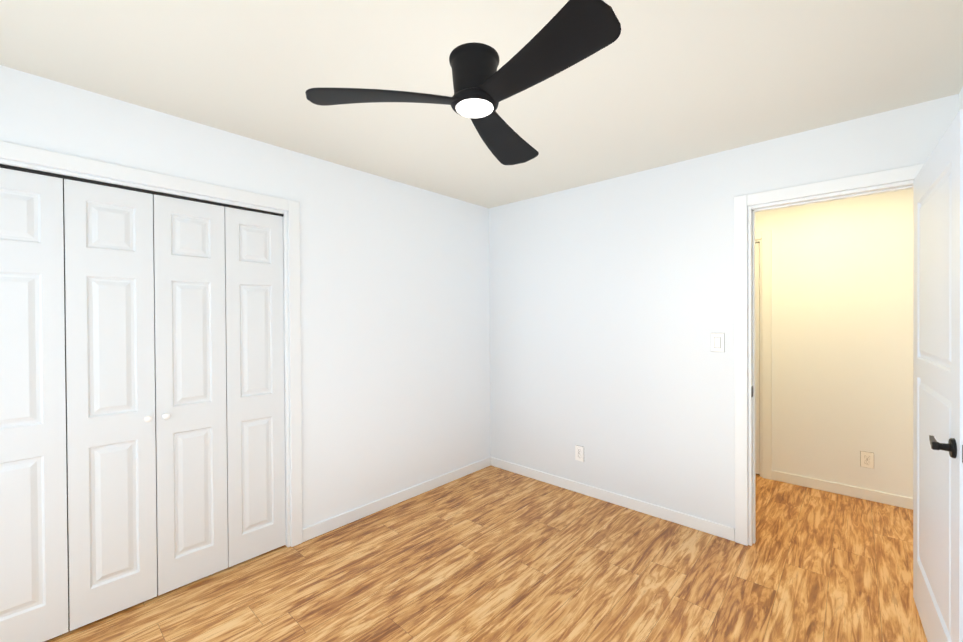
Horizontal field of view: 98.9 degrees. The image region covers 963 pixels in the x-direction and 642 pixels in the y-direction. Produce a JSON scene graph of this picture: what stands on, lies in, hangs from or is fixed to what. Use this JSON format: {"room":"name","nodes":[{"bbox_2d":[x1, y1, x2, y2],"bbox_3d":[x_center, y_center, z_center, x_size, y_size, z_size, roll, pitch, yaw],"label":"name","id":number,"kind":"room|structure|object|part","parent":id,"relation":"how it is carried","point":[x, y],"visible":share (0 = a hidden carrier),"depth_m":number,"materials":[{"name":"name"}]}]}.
{"room":"empty bedroom","nodes":[
{"label":"empty bedroom","id":0,"kind":"room"},
{"bbox_2d":[0,65,490,541],"bbox_3d":[-1.135,0.167,2.668,0.120,2.440,3.720,0,1,42],"label":"wall","id":1,"kind":"structure","parent":0,"point":[395,333],"depth_m":2.87,"materials":[{"name":"white paint"}]},
{"bbox_2d":[0,168,68,641],"bbox_3d":[-1.964,0.379,1.724,0.034,2.016,0.311,0,1,42],"label":"closet door leaf","id":2,"kind":"structure","parent":1,"relation":"in","point":[33,552],"depth_m":1.76,"materials":[{"name":"white paint"}]},
{"bbox_2d":[64,179,156,630],"bbox_3d":[-1.752,0.376,1.958,0.034,2.016,0.311,0,1,42],"label":"closet door leaf","id":3,"kind":"structure","parent":1,"relation":"in","point":[110,387],"depth_m":1.94,"materials":[{"name":"white paint"}]},
{"bbox_2d":[0,164,283,629],"bbox_3d":[-1.651,0.373,2.079,0.059,2.042,1.262,0,1,42],"label":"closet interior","id":4,"kind":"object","parent":1,"relation":"attached to","point":[116,186],"depth_m":1.86,"materials":[{"name":"black"}]},
{"bbox_2d":[0,141,302,546],"bbox_3d":[-1.656,0.330,2.083,0.136,2.128,1.434,0,1,42],"label":"trim","id":5,"kind":"structure","parent":1,"relation":"attached to","point":[31,156],"depth_m":2.51,"materials":[{"name":"white paint"}]},
{"bbox_2d":[144,413,169,421],"bbox_3d":[-1.617,0.479,2.050,0.041,0.033,0.105,0,1,42],"label":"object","id":6,"kind":"structure","parent":1,"relation":"in","point":[165,416],"depth_m":2.06,"materials":[{"name":"white"}]},
{"bbox_3d":[-1.642,0.480,2.023,0.041,0.033,0.033,0,1,42],"label":"knob","id":7,"kind":"part","parent":6,"relation":"part of","materials":[{"name":"white"}]},
{"bbox_3d":[-1.593,0.479,2.076,0.041,0.033,0.033,0,1,42],"label":"knob","id":8,"kind":"part","parent":6,"relation":"part of","materials":[{"name":"white"}]},
{"bbox_2d":[153,194,227,595],"bbox_3d":[-1.540,0.373,2.191,0.034,2.016,0.311,0,1,42],"label":"closet door leaf","id":9,"kind":"structure","parent":1,"relation":"in","point":[190,378],"depth_m":2.17,"materials":[{"name":"white paint"}]},
{"bbox_2d":[224,207,285,566],"bbox_3d":[-1.328,0.370,2.424,0.034,2.016,0.311,0,1,42],"label":"closet door leaf","id":10,"kind":"structure","parent":1,"relation":"in","point":[254,319],"depth_m":2.40,"materials":[{"name":"white paint"}]},
{"bbox_2d":[303,457,490,541],"bbox_3d":[-0.527,1.339,3.239,0.012,0.082,1.776,0,1,42],"label":"baseboard","id":11,"kind":"structure","parent":1,"relation":"attached to","point":[310,532],"depth_m":3.04,"materials":[{"name":"white paint"}]},
{"bbox_2d":[0,0,962,207],"bbox_3d":[0.596,-1.108,1.897,5.160,0.100,5.170,0,1,42],"label":"ceiling","id":12,"kind":"structure","parent":0,"point":[657,83],"depth_m":1.74,"materials":[{"name":"white paint"}]},
{"bbox_2d":[305,0,620,164],"bbox_3d":[0.066,-0.949,1.643,1.116,0.208,1.151,0,1,42],"label":"fan","id":13,"kind":"object","parent":12,"relation":"hanging from","point":[570,33],"visible":1,"depth_m":1.54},
{"bbox_2d":[44,465,926,641],"bbox_3d":[0.612,1.432,1.914,5.160,0.100,5.170,0,1,42],"label":"floor","id":14,"kind":"structure","parent":0,"point":[490,553],"depth_m":2.20,"materials":[{"name":"laminate"}]},
{"bbox_2d":[489,94,958,527],"bbox_3d":[1.206,0.151,2.973,2.935,2.440,0.120,0,1,42],"label":"wall","id":15,"kind":"structure","parent":0,"point":[611,305],"depth_m":2.94,"materials":[{"name":"white paint"}]},
{"bbox_2d":[575,445,583,461],"bbox_3d":[0.780,1.057,3.282,0.076,0.120,0.011,0,1,42],"label":"electrical outlet","id":16,"kind":"object","parent":15,"relation":"attached to","point":[579,453],"visible":1,"depth_m":3.28,"materials":[{"name":"white plastic"}]},
{"bbox_2d":[491,457,734,540],"bbox_3d":[0.829,1.331,3.240,2.018,0.082,0.012,0,1,42],"label":"baseboard","id":17,"kind":"structure","parent":15,"relation":"attached to","point":[667,514],"depth_m":3.02,"materials":[{"name":"white paint"}]},
{"bbox_2d":[711,333,724,351],"bbox_3d":[1.499,0.137,2.616,0.076,0.120,0.014,0,1,42],"label":"switch plate","id":18,"kind":"object","parent":15,"relation":"attached to","point":[717,342],"visible":1,"depth_m":2.61,"materials":[{"name":"white plastic"}]},
{"bbox_2d":[734,163,924,545],"bbox_3d":[1.945,0.302,2.303,0.890,2.138,0.152,0,1,42],"label":"door frame","id":19,"kind":"structure","parent":15,"relation":"attached to","point":[745,410],"depth_m":2.51,"materials":[{"name":"white paint"}]},
{"bbox_2d":[913,109,962,641],"bbox_3d":[1.854,0.340,1.671,0.143,2.052,0.921,0,0,40],"label":"entry door","id":20,"kind":"structure","parent":15,"relation":"in","point":[938,389],"depth_m":1.58,"materials":[{"name":"white paint"}]},
{"bbox_2d":[755,189,912,497],"bbox_3d":[2.790,0.139,3.331,3.840,2.440,0.120,0,1,42],"label":"wall","id":21,"kind":"structure","parent":0,"point":[842,333],"depth_m":3.21,"materials":[{"name":"white paint"}]},
{"bbox_2d":[755,243,759,473],"bbox_3d":[2.153,0.331,3.868,0.773,2.022,0.035,0,1,42],"label":"hall door","id":22,"kind":"structure","parent":21,"relation":"in","point":[757,327],"depth_m":3.60,"materials":[{"name":"white paint"}]},
{"bbox_2d":[755,230,771,479],"bbox_3d":[2.169,0.290,3.885,0.951,2.138,0.136,0,1,42],"label":"door frame","id":23,"kind":"structure","parent":21,"relation":"attached to","point":[763,238],"depth_m":3.54,"materials":[{"name":"white paint"}]},
{"bbox_2d":[772,470,912,509],"bbox_3d":[3.286,1.319,2.805,2.160,0.082,0.012,0,1,42],"label":"baseboard","id":24,"kind":"structure","parent":21,"relation":"attached to","point":[871,495],"depth_m":3.21,"materials":[{"name":"white paint"}]},
{"bbox_2d":[860,451,873,468],"bbox_3d":[2.929,1.055,3.127,0.076,0.120,0.011,0,1,42],"label":"outlet","id":25,"kind":"object","parent":21,"relation":"attached to","point":[866,459],"visible":1,"depth_m":3.12,"materials":[{"name":"white plastic"}]},
{"bbox_2d":[959,87,962,110],"bbox_3d":[1.126,0.167,0.614,0.120,2.440,3.720,0,1,42],"label":"wall","id":26,"kind":"structure","parent":0,"point":[961,100],"depth_m":1.89,"materials":[{"name":"white paint"}]}
]}

